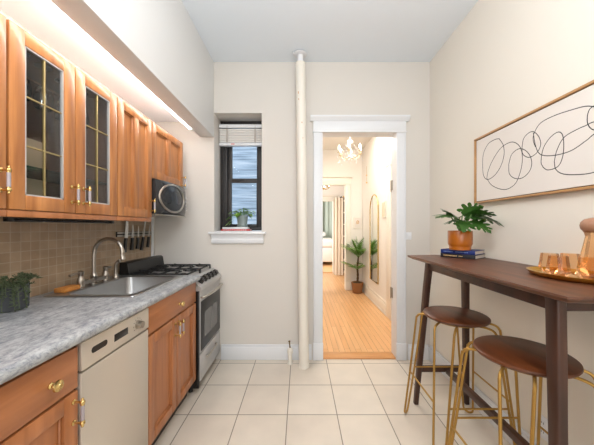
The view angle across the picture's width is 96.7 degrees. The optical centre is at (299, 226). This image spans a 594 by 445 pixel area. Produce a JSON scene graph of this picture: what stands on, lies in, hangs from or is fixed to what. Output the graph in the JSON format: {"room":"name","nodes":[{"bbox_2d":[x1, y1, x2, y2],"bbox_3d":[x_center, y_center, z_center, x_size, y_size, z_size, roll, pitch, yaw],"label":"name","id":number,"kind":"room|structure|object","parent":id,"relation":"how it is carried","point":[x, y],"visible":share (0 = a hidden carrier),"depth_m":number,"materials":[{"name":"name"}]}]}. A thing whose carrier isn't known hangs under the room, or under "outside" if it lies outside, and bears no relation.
{"room":"kitchen","nodes":[
{"label":"kitchen","id":0,"kind":"room"},
{"bbox_2d":[0,10,154,296],"bbox_3d":[-1.443,0.132,0.275,0.122,2.297,4.950,0,0,0],"label":"wall","id":1,"kind":"structure","parent":0,"point":[54,251],"depth_m":1.54,"materials":[{"name":"tile"}]},
{"bbox_2d":[0,13,11,216],"bbox_3d":[-1.221,-0.406,0.680,0.364,0.737,0.591,0,0,0],"label":"upper cabinet","id":2,"kind":"object","parent":1,"relation":"attached to","point":[5,173],"visible":1,"depth_m":0.96,"materials":[{"name":"brown wood"}]},
{"bbox_2d":[5,19,116,220],"bbox_3d":[-1.221,-0.406,1.270,0.364,0.737,0.585,0,0,0],"label":"upper cabinet","id":3,"kind":"object","parent":1,"relation":"attached to","point":[78,175],"visible":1,"depth_m":1.25,"materials":[{"name":"brown wood"}]},
{"bbox_2d":[26,138,42,168],"bbox_3d":[-1.290,-0.327,1.190,0.140,0.146,0.140,0,0,0],"label":"storage box","id":4,"kind":"object","parent":3,"relation":"in","point":[34,158],"visible":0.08,"depth_m":1.21,"materials":[{"name":"beige"}]},
{"bbox_2d":[26,178,42,195],"bbox_3d":[-1.290,-0.151,1.215,0.140,0.138,0.110,0,0,0],"label":"storage box","id":5,"kind":"object","parent":3,"relation":"in","point":[33,186],"visible":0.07,"depth_m":1.21,"materials":[{"name":"beige"}]},
{"bbox_2d":[3,217,113,223],"bbox_3d":[-1.250,-0.043,1.440,0.024,0.041,0.640,0,0,0],"label":"light","id":6,"kind":"object","parent":3,"relation":"attached to","point":[5,219],"visible":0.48,"depth_m":1.32,"materials":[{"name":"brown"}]},
{"bbox_2d":[26,50,99,97],"bbox_3d":[-1.260,-0.754,1.270,0.200,0.008,0.540,0,0,0],"label":"rack","id":7,"kind":"object","parent":3,"relation":"attached to","point":[32,72],"visible":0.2,"depth_m":1.30,"materials":[{"name":"brown metal"}]},
{"bbox_2d":[26,52,31,100],"bbox_3d":[-1.200,-0.650,1.130,0.076,0.197,0.076,0,0,0],"label":"wine glass","id":8,"kind":"object","parent":7,"relation":"hanging from","point":[28,85],"visible":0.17,"depth_m":1.16,"materials":[{"name":"clear glass"}]},
{"bbox_2d":[32,63,54,111],"bbox_3d":[-1.200,-0.650,1.235,0.076,0.197,0.076,0,0,0],"label":"wine glass","id":9,"kind":"object","parent":7,"relation":"hanging from","point":[35,95],"visible":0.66,"depth_m":1.25,"materials":[{"name":"clear glass"}]},
{"bbox_2d":[53,78,59,120],"bbox_3d":[-1.220,-0.650,1.360,0.076,0.197,0.076,0,0,0],"label":"wine glass","id":10,"kind":"object","parent":7,"relation":"hanging from","point":[57,103],"visible":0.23,"depth_m":1.36,"materials":[{"name":"clear glass"}]},
{"bbox_2d":[86,92,89,129],"bbox_3d":[-1.220,-0.650,1.470,0.076,0.197,0.076,0,0,0],"label":"wine glass","id":11,"kind":"object","parent":7,"relation":"hanging from","point":[87,117],"visible":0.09,"depth_m":1.50,"materials":[{"name":"clear glass"}]},
{"bbox_2d":[26,165,106,184],"bbox_3d":[-1.257,-0.251,1.270,0.272,0.007,0.549,0,0,0],"label":"glass shelf","id":12,"kind":"object","parent":3,"relation":"attached to","point":[52,177],"depth_m":1.29,"materials":[{"name":"clear glass"}]},
{"bbox_2d":[116,231,150,236],"bbox_3d":[-1.389,0.057,2.232,0.013,0.040,0.465,0,0,0],"label":"rack","id":13,"kind":"object","parent":1,"relation":"attached to","point":[118,234],"visible":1,"depth_m":2.17,"materials":[{"name":"silver metal"}]},
{"bbox_2d":[123,221,127,251],"bbox_3d":[-1.374,0.068,2.084,0.014,0.267,0.060,0,0,0],"label":"kitchen knife","id":14,"kind":"object","parent":13,"relation":"attached to","point":[126,226],"visible":0.77,"depth_m":2.08,"materials":[{"name":"grey"}]},
{"bbox_2d":[130,225,133,249],"bbox_3d":[-1.374,0.088,2.160,0.014,0.206,0.040,0,0,0],"label":"kitchen knife","id":15,"kind":"object","parent":13,"relation":"attached to","point":[132,239],"visible":1,"depth_m":2.16,"materials":[{"name":"grey"}]},
{"bbox_2d":[135,226,139,248],"bbox_3d":[-1.374,0.090,2.234,0.014,0.191,0.038,0,0,0],"label":"kitchen knife","id":16,"kind":"object","parent":13,"relation":"attached to","point":[137,237],"visible":1,"depth_m":2.23,"materials":[{"name":"grey"}]},
{"bbox_2d":[140,222,145,250],"bbox_3d":[-1.374,0.066,2.313,0.014,0.279,0.078,0,0,0],"label":"kitchen knife","id":17,"kind":"object","parent":13,"relation":"attached to","point":[143,237],"visible":0.89,"depth_m":2.31,"materials":[{"name":"grey"}]},
{"bbox_2d":[146,225,149,246],"bbox_3d":[-1.374,0.085,2.394,0.014,0.201,0.053,0,0,0],"label":"kitchen knife","id":18,"kind":"object","parent":13,"relation":"attached to","point":[148,238],"visible":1,"depth_m":2.39,"materials":[{"name":"grey"}]},
{"bbox_2d":[116,97,155,221],"bbox_3d":[-1.221,-0.406,1.746,0.364,0.737,0.363,0,0,0],"label":"upper cabinet","id":19,"kind":"object","parent":1,"relation":"attached to","point":[134,130],"visible":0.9,"depth_m":1.72,"materials":[{"name":"brown wood"}]},
{"bbox_2d":[152,122,185,186],"bbox_3d":[-1.221,-0.568,2.185,0.364,0.415,0.510,0,0,0],"label":"upper cabinet","id":20,"kind":"object","parent":1,"relation":"attached to","point":[167,151],"visible":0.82,"depth_m":2.15,"materials":[{"name":"brown wood"}]},
{"bbox_2d":[152,179,186,217],"bbox_3d":[-1.196,-0.220,2.186,0.387,0.272,0.503,0,0,0],"label":"microwave","id":21,"kind":"object","parent":20,"relation":"attached to","point":[170,198],"visible":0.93,"depth_m":2.06,"materials":[{"name":"black plastic"}]},
{"bbox_2d":[0,0,180,121],"bbox_3d":[-1.234,-1.069,0.178,0.540,0.103,4.756,0,0,0],"label":"soffit underside","id":22,"kind":"structure","parent":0,"point":[38,17],"depth_m":1.52,"materials":[{"name":"white paint"}]},
{"bbox_2d":[50,0,213,136],"bbox_3d":[-0.898,-1.234,0.228,0.131,0.725,4.656,0,0,0],"label":"soffit","id":23,"kind":"structure","parent":0,"point":[157,42],"depth_m":1.60,"materials":[{"name":"white paint"}]},
{"bbox_2d":[44,0,190,128],"bbox_3d":[-0.976,-0.882,0.580,0.024,0.019,3.560,0,0,0],"label":"led strip","id":24,"kind":"object","parent":23,"relation":"attached to","point":[49,2],"visible":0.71,"depth_m":1.32,"materials":[{"name":"white plastic"}]},
{"bbox_2d":[155,62,429,358],"bbox_3d":[-0.073,-0.159,2.688,2.861,2.877,0.264,0,0,0],"label":"wall","id":25,"kind":"structure","parent":0,"point":[259,289],"depth_m":2.56,"materials":[{"name":"paint"}]},
{"bbox_2d":[208,121,265,243],"bbox_3d":[-0.600,-0.469,2.656,0.544,1.262,0.312,0,0,0],"label":"window","id":26,"kind":"structure","parent":25,"relation":"in","point":[226,153],"depth_m":2.75,"materials":[{"name":"black"}]},
{"bbox_2d":[221,229,251,230],"bbox_3d":[-0.626,0.029,2.615,0.283,0.017,0.101,0,0,0],"label":"paperback book","id":27,"kind":"object","parent":26,"relation":"on","point":[221,229],"visible":1,"depth_m":2.56,"materials":[{"name":"red paper"}]},
{"bbox_2d":[222,227,249,228],"bbox_3d":[-0.630,0.011,2.616,0.250,0.019,0.098,0,0,0],"label":"paperback book","id":28,"kind":"object","parent":27,"relation":"on","point":[222,227],"visible":0.98,"depth_m":2.57,"materials":[{"name":"white paper"}]},
{"bbox_2d":[225,208,254,226],"bbox_3d":[-0.583,-0.093,2.584,0.299,0.191,0.152,0,0,0],"label":"pothos","id":29,"kind":"object","parent":28,"relation":"on","point":[242,219],"visible":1,"depth_m":2.59,"materials":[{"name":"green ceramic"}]},
{"bbox_2d":[237,215,247,226],"bbox_3d":[-0.572,-0.058,2.620,0.116,0.116,0.081,0,0,0],"label":"pot","id":30,"kind":"object","parent":28,"relation":"on","point":[242,220],"depth_m":2.59,"materials":[{"name":"grey ceramic"}]},
{"bbox_2d":[219,124,261,146],"bbox_3d":[-0.600,-0.936,2.700,0.444,0.217,0.055,0,0,0],"label":"window blind","id":31,"kind":"object","parent":26,"relation":"attached to","point":[231,135],"visible":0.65,"depth_m":2.68,"materials":[{"name":"white paint"}]},
{"bbox_2d":[221,344,311,359],"bbox_3d":[-0.324,1.206,2.547,0.872,0.146,0.018,0,0,0],"label":"baseboard","id":32,"kind":"structure","parent":25,"relation":"attached to","point":[228,351],"depth_m":2.54,"materials":[{"name":"white paint"}]},
{"bbox_2d":[323,352,395,358],"bbox_3d":[0.574,1.274,2.619,0.710,0.012,0.133,0,0,0],"label":"threshold","id":33,"kind":"object","parent":25,"relation":"attached to","point":[326,355],"depth_m":2.60,"materials":[{"name":"brown wood"}]},
{"bbox_2d":[310,115,410,359],"bbox_3d":[0.574,0.108,2.593,0.947,2.342,0.185,0,0,0],"label":"door frame","id":34,"kind":"structure","parent":25,"relation":"in","point":[393,126],"depth_m":2.54,"materials":[{"name":"white paint"}]},
{"bbox_2d":[406,232,411,239],"bbox_3d":[1.052,0.087,2.551,0.052,0.070,0.008,0,0,0],"label":"light switch","id":35,"kind":"object","parent":25,"relation":"attached to","point":[408,234],"visible":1,"depth_m":2.55,"materials":[{"name":"white paint"}]},
{"bbox_2d":[408,344,428,359],"bbox_3d":[1.141,1.206,2.547,0.197,0.146,0.018,0,0,0],"label":"baseboard","id":36,"kind":"structure","parent":25,"relation":"attached to","point":[426,348],"depth_m":2.54,"materials":[{"name":"white paint"}]},
{"bbox_2d":[323,202,323,237],"bbox_3d":[0.250,-0.145,10.950,3.700,2.850,0.100,0,0,0],"label":"wall","id":37,"kind":"structure","parent":0,"point":[323,202],"depth_m":10.90,"materials":[{"name":"grey paint"}]},
{"bbox_2d":[324,202,331,237],"bbox_3d":[1.350,0.029,10.783,0.700,2.498,0.056,0,0,0],"label":"curtain","id":38,"kind":"object","parent":37,"relation":"hanging from","point":[327,205],"visible":0.2,"depth_m":10.78,"materials":[{"name":"grey fabric"}]},
{"bbox_2d":[182,0,477,149],"bbox_3d":[0.199,-1.633,1.582,2.326,0.127,7.564,0,0,0],"label":"ceiling","id":39,"kind":"structure","parent":0,"point":[230,30],"depth_m":2.13,"materials":[{"name":"white paint"}]},
{"bbox_2d":[337,137,363,165],"bbox_3d":[0.625,-1.182,3.300,0.333,0.774,0.331,0,0,0],"label":"crystal chandelier","id":40,"kind":"object","parent":39,"relation":"hanging from","point":[349,141],"visible":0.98,"depth_m":3.28,"materials":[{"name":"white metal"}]},
{"bbox_2d":[154,359,510,444],"bbox_3d":[-0.073,1.330,0.188,2.861,0.100,4.776,0,0,0],"label":"floor","id":41,"kind":"structure","parent":0,"point":[331,401],"depth_m":1.87,"materials":[{"name":"tile"}]},
{"bbox_2d":[0,347,85,444],"bbox_3d":[-1.075,0.844,0.621,0.656,0.871,0.641,0,0,0],"label":"base cabinet","id":42,"kind":"object","parent":41,"relation":"on","point":[39,406],"visible":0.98,"depth_m":0.82,"materials":[{"name":"brown wood"}]},
{"bbox_2d":[0,275,199,384],"bbox_3d":[-1.076,0.385,1.029,0.638,0.039,1.958,0,0,0],"label":"countertop","id":43,"kind":"structure","parent":42,"relation":"on","point":[31,336],"depth_m":1.02,"materials":[{"name":"grey stone"}]},
{"bbox_2d":[0,271,41,313],"bbox_3d":[-1.280,0.284,1.155,0.186,0.159,0.207,0,0,-19],"label":"trailing potted plant","id":44,"kind":"object","parent":43,"relation":"on","point":[14,294],"visible":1,"depth_m":1.14,"materials":[{"name":"green plant"}]},
{"bbox_2d":[68,237,125,287],"bbox_3d":[-1.214,0.209,1.665,0.228,0.294,0.329,0,0,0],"label":"kitchen faucet","id":45,"kind":"object","parent":43,"relation":"on","point":[93,279],"visible":1,"depth_m":1.66,"materials":[{"name":"silver metal"}]},
{"bbox_2d":[43,275,182,296],"bbox_3d":[-1.103,0.450,1.667,0.481,0.185,0.600,0,0,0],"label":"sink","id":46,"kind":"object","parent":43,"relation":"in","point":[125,285],"visible":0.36,"depth_m":1.79,"materials":[{"name":"silver metal"}]},
{"bbox_2d":[54,285,79,292],"bbox_3d":[-1.303,0.345,1.480,0.062,0.024,0.104,0,0,0],"label":"sponge","id":47,"kind":"object","parent":46,"relation":"on","point":[68,288],"visible":1,"depth_m":1.45,"materials":[{"name":"orange"}]},
{"bbox_2d":[112,259,120,277],"bbox_3d":[-1.294,0.292,1.862,0.051,0.130,0.039,0,0,0],"label":"sprayer","id":48,"kind":"object","parent":46,"relation":"on","point":[115,275],"visible":0.99,"depth_m":1.85,"materials":[{"name":"silver metal"}]},
{"bbox_2d":[73,308,148,444],"bbox_3d":[-1.067,0.846,1.157,0.626,0.867,0.423,0,0,0],"label":"dishwasher","id":49,"kind":"object","parent":41,"relation":"on","point":[113,362],"visible":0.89,"depth_m":1.13,"materials":[{"name":"beige metal"}]},
{"bbox_2d":[147,282,195,444],"bbox_3d":[-1.075,0.844,1.688,0.656,0.871,0.632,0,0,0],"label":"base cabinet","id":50,"kind":"object","parent":41,"relation":"on","point":[172,320],"visible":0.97,"depth_m":1.62,"materials":[{"name":"brown wood"}]},
{"bbox_2d":[120,255,222,392],"bbox_3d":[-1.044,0.776,2.275,0.665,1.008,0.526,0,0,0],"label":"gas stove","id":51,"kind":"object","parent":41,"relation":"on","point":[207,302],"visible":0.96,"depth_m":2.19,"materials":[{"name":"white metal"}]},
{"bbox_2d":[152,268,210,274],"bbox_3d":[-1.107,0.406,2.275,0.530,0.021,0.526,0,0,0],"label":"cooktop","id":52,"kind":"object","parent":51,"relation":"in","point":[205,270],"depth_m":2.34,"materials":[{"name":"black metal"}]},
{"bbox_2d":[287,340,292,364],"bbox_3d":[-0.093,1.169,2.465,0.056,0.220,0.056,0,0,0],"label":"pipe stub","id":53,"kind":"object","parent":41,"relation":"on","point":[289,350],"visible":1,"depth_m":2.45,"materials":[{"name":"beige paint"}]},
{"bbox_2d":[293,49,308,369],"bbox_3d":[0.010,-0.156,2.415,0.153,2.880,0.124,0,0,0],"label":"pipe","id":54,"kind":"object","parent":41,"relation":"on","point":[299,54],"visible":1,"depth_m":2.38,"materials":[{"name":"white metal"}]},
{"bbox_2d":[404,305,516,444],"bbox_3d":[0.945,0.904,1.606,0.477,0.752,0.477,0,0,0],"label":"bar stool","id":55,"kind":"object","parent":41,"relation":"on","point":[457,317],"visible":0.91,"depth_m":1.51,"materials":[{"name":"brown wood"}]},
{"bbox_2d":[407,255,593,444],"bbox_3d":[1.011,0.742,1.350,0.470,1.074,1.190,0,0,0],"label":"bar table","id":56,"kind":"object","parent":41,"relation":"on","point":[511,279],"visible":0.94,"depth_m":1.03,"materials":[{"name":"brown wood"}]},
{"bbox_2d":[441,253,485,259],"bbox_3d":[1.105,0.192,1.793,0.179,0.026,0.211,0,0,-38],"label":"hardcover book","id":57,"kind":"object","parent":56,"relation":"on","point":[462,256],"visible":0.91,"depth_m":1.73,"materials":[{"name":"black paper"}]},
{"bbox_2d":[441,248,484,254],"bbox_3d":[1.103,0.165,1.794,0.169,0.026,0.209,0,0,-38],"label":"hardcover book","id":58,"kind":"object","parent":57,"relation":"on","point":[446,250],"visible":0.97,"depth_m":1.73,"materials":[{"name":"blue paper"}]},
{"bbox_2d":[433,202,503,250],"bbox_3d":[1.064,-0.003,1.728,0.387,0.309,0.248,0,0,0],"label":"monstera","id":59,"kind":"object","parent":58,"relation":"on","point":[462,240],"visible":1,"depth_m":1.69,"materials":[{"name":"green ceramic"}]},
{"bbox_2d":[526,267,593,284],"bbox_3d":[1.105,0.194,1.060,0.261,0.020,0.346,0,0,0],"label":"serving tray","id":60,"kind":"object","parent":56,"relation":"on","point":[559,275],"visible":0.88,"depth_m":1.07,"materials":[{"name":"gold metal"}]},
{"bbox_2d":[538,253,560,272],"bbox_3d":[1.082,0.157,1.145,0.068,0.086,0.068,0,0,-22],"label":"tumbler","id":61,"kind":"object","parent":60,"relation":"on","point":[541,254],"visible":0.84,"depth_m":1.16,"materials":[{"name":"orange glass"}]},
{"bbox_2d":[545,255,571,276],"bbox_3d":[1.012,0.157,1.035,0.068,0.086,0.068,0,0,-22],"label":"tumbler","id":62,"kind":"object","parent":60,"relation":"on","point":[569,272],"visible":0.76,"depth_m":1.03,"materials":[{"name":"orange glass"}]},
{"bbox_2d":[560,253,579,273],"bbox_3d":[1.155,0.157,1.130,0.068,0.086,0.068,0,0,-22],"label":"tumbler","id":63,"kind":"object","parent":60,"relation":"on","point":[561,254],"visible":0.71,"depth_m":1.16,"materials":[{"name":"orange glass"}]},
{"bbox_2d":[576,257,582,277],"bbox_3d":[1.075,0.157,0.978,0.068,0.086,0.068,0,0,-22],"label":"tumbler","id":64,"kind":"object","parent":60,"relation":"on","point":[580,258],"visible":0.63,"depth_m":1.01,"materials":[{"name":"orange glass"}]},
{"bbox_2d":[576,218,593,276],"bbox_3d":[1.165,0.081,1.035,0.116,0.237,0.110,0,0,0],"label":"carafe","id":65,"kind":"object","parent":60,"relation":"on","point":[586,225],"visible":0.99,"depth_m":1.07,"materials":[{"name":"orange glass"}]},
{"bbox_2d":[447,335,593,444],"bbox_3d":[0.945,0.904,1.120,0.477,0.752,0.477,0,0,0],"label":"bar stool","id":66,"kind":"object","parent":41,"relation":"on","point":[528,357],"visible":0.94,"depth_m":1.12,"materials":[{"name":"gold metal"}]},
{"bbox_2d":[323,186,343,197],"bbox_3d":[0.250,-0.145,7.400,3.700,2.850,0.100,0,0,0],"label":"wall","id":67,"kind":"structure","parent":0,"point":[338,191],"depth_m":7.35,"materials":[{"name":"white paint"}]},
{"bbox_2d":[323,196,337,272],"bbox_3d":[0.557,0.205,7.372,0.973,2.148,0.155,0,0,0],"label":"door frame","id":68,"kind":"structure","parent":67,"relation":"attached to","point":[325,198],"depth_m":7.33,"materials":[{"name":"white paint"}]},
{"bbox_2d":[323,150,361,280],"bbox_3d":[0.450,-0.145,5.429,3.100,2.850,0.130,0,0,0],"label":"wall","id":69,"kind":"structure","parent":0,"point":[331,167],"depth_m":5.36,"materials":[{"name":"white paint"}]},
{"bbox_2d":[323,176,351,289],"bbox_3d":[0.570,0.130,5.401,0.968,2.298,0.185,0,0,0],"label":"door frame","id":70,"kind":"structure","parent":69,"relation":"in","point":[345,181],"depth_m":5.34,"materials":[{"name":"white paint"}]},
{"bbox_2d":[354,217,360,228],"bbox_3d":[1.166,-0.082,5.348,0.156,0.233,0.028,0,0,0],"label":"framed print","id":71,"kind":"object","parent":69,"relation":"attached to","point":[357,220],"visible":1,"depth_m":5.34,"materials":[{"name":"white paper"}]},
{"bbox_2d":[323,262,390,351],"bbox_3d":[0.450,1.330,6.815,3.100,0.100,8.270,0,0,0],"label":"floor","id":72,"kind":"structure","parent":0,"point":[352,322],"depth_m":3.58,"materials":[{"name":"brown wood"}]},
{"bbox_2d":[323,238,331,261],"bbox_3d":[0.375,0.850,9.645,1.690,0.859,1.850,0,0,0],"label":"bed","id":73,"kind":"object","parent":72,"relation":"on","point":[327,242],"visible":0.26,"depth_m":8.75,"materials":[{"name":"white fabric"}]},
{"bbox_2d":[323,238,331,246],"bbox_3d":[0.375,0.549,9.645,1.690,0.259,1.850,0,0,0],"label":"duvet","id":74,"kind":"object","parent":73,"relation":"on","point":[327,242],"depth_m":8.72,"materials":[{"name":"white fabric"}]},
{"bbox_2d":[340,196,343,272],"bbox_3d":[1.450,0.229,7.175,0.700,2.098,0.290,0,0,0],"label":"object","id":75,"kind":"object","parent":72,"relation":"on","point":[341,196],"visible":0.02,"depth_m":7.30,"materials":[{"name":"white paint"}]},
{"bbox_2d":[341,238,365,293],"bbox_3d":[0.999,0.734,5.046,0.482,1.090,0.584,0,0,0],"label":"potted palm","id":76,"kind":"object","parent":72,"relation":"on","point":[357,286],"visible":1,"depth_m":5.08,"materials":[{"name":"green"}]},
{"bbox_2d":[351,281,363,293],"bbox_3d":[1.115,1.175,5.130,0.232,0.208,0.232,0,0,0],"label":"pot","id":77,"kind":"object","parent":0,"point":[357,286],"depth_m":5.05,"materials":[{"name":"brown"}]},
{"bbox_2d":[448,231,472,250],"bbox_3d":[1.062,0.088,1.752,0.144,0.127,0.144,0,0,0],"label":"pot","id":78,"kind":"object","parent":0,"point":[457,240],"depth_m":1.70,"materials":[{"name":"orange ceramic"}]},
{"bbox_2d":[362,0,593,444],"bbox_3d":[1.310,-0.159,1.582,0.105,2.877,7.564,0,0,0],"label":"wall","id":79,"kind":"structure","parent":0,"point":[505,60],"depth_m":1.61,"materials":[{"name":"beige paint"}]},
{"bbox_2d":[362,281,385,315],"bbox_3d":[1.246,1.185,4.572,0.032,0.189,1.584,0,0,0],"label":"baseboard","id":80,"kind":"structure","parent":79,"relation":"attached to","point":[373,296],"depth_m":4.34,"materials":[{"name":"white paint"}]},
{"bbox_2d":[370,194,378,283],"bbox_3d":[1.250,0.182,4.465,0.020,1.474,0.500,0,0,0],"label":"wall mirror","id":81,"kind":"object","parent":79,"relation":"attached to","point":[374,205],"visible":1,"depth_m":4.43,"materials":[{"name":"white mirror"}]},
{"bbox_2d":[382,201,385,217],"bbox_3d":[1.252,-0.260,3.940,0.018,0.240,0.160,0,0,0],"label":"framed photo","id":82,"kind":"object","parent":79,"relation":"attached to","point":[384,202],"visible":0.84,"depth_m":3.90,"materials":[{"name":"white paint"}]},
{"bbox_2d":[382,202,384,216],"bbox_3d":[1.244,-0.260,3.940,0.002,0.210,0.130,0,0,0],"label":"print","id":83,"kind":"object","parent":82,"relation":"attached to","point":[383,203],"depth_m":3.93,"materials":[{"name":"beige paper"}]},
{"bbox_2d":[385,152,390,320],"bbox_3d":[1.245,0.130,3.280,0.034,2.299,1.040,0,0,0],"label":"trim","id":84,"kind":"structure","parent":79,"relation":"attached to","point":[388,156],"depth_m":3.68,"materials":[{"name":"white paint"}]},
{"bbox_2d":[429,345,540,444],"bbox_3d":[1.248,1.206,0.219,0.018,0.146,4.638,0,0,0],"label":"baseboard","id":85,"kind":"structure","parent":79,"relation":"attached to","point":[439,359],"depth_m":1.79,"materials":[{"name":"white paint"}]},
{"bbox_2d":[474,80,593,203],"bbox_3d":[1.240,-0.389,1.288,0.033,0.451,1.137,0,0,0],"label":"line drawing","id":86,"kind":"object","parent":79,"relation":"attached to","point":[548,149],"visible":0.98,"depth_m":1.35,"materials":[{"name":"white paper"}]},
{"bbox_2d":[537,412,547,441],"bbox_3d":[1.252,1.032,1.360,0.008,0.115,0.070,0,0,0],"label":"wall outlet","id":87,"kind":"object","parent":79,"relation":"attached to","point":[544,421],"visible":0.5,"depth_m":1.35,"materials":[{"name":"white paint"}]},
{"bbox_3d":[1.950,-0.145,6.422,0.100,2.850,1.856,0,0,0],"label":"wall","id":88,"kind":"structure","parent":0,"visible":0},
{"bbox_3d":[1.472,-0.780,6.780,0.756,0.044,0.044,0,0,0],"label":"curtain rod","id":89,"kind":"object","parent":88,"relation":"attached to","visible":0},
{"bbox_2d":[334,198,342,274],"bbox_3d":[1.008,0.245,6.863,0.245,2.010,0.056,0,0,0],"label":"curtain","id":90,"kind":"object","parent":89,"relation":"hanging from","point":[338,202],"visible":1,"depth_m":6.87,"materials":[{"name":"beige fabric"}]},
{"label":"outside","id":91,"kind":"structure","parent":0,"visible":0},
{"bbox_2d":[232,147,261,230],"bbox_3d":[-1.365,-1.220,4.250,2.470,7.000,0.100,0,0,0],"label":"wall","id":92,"kind":"structure","parent":91,"point":[244,195],"depth_m":4.20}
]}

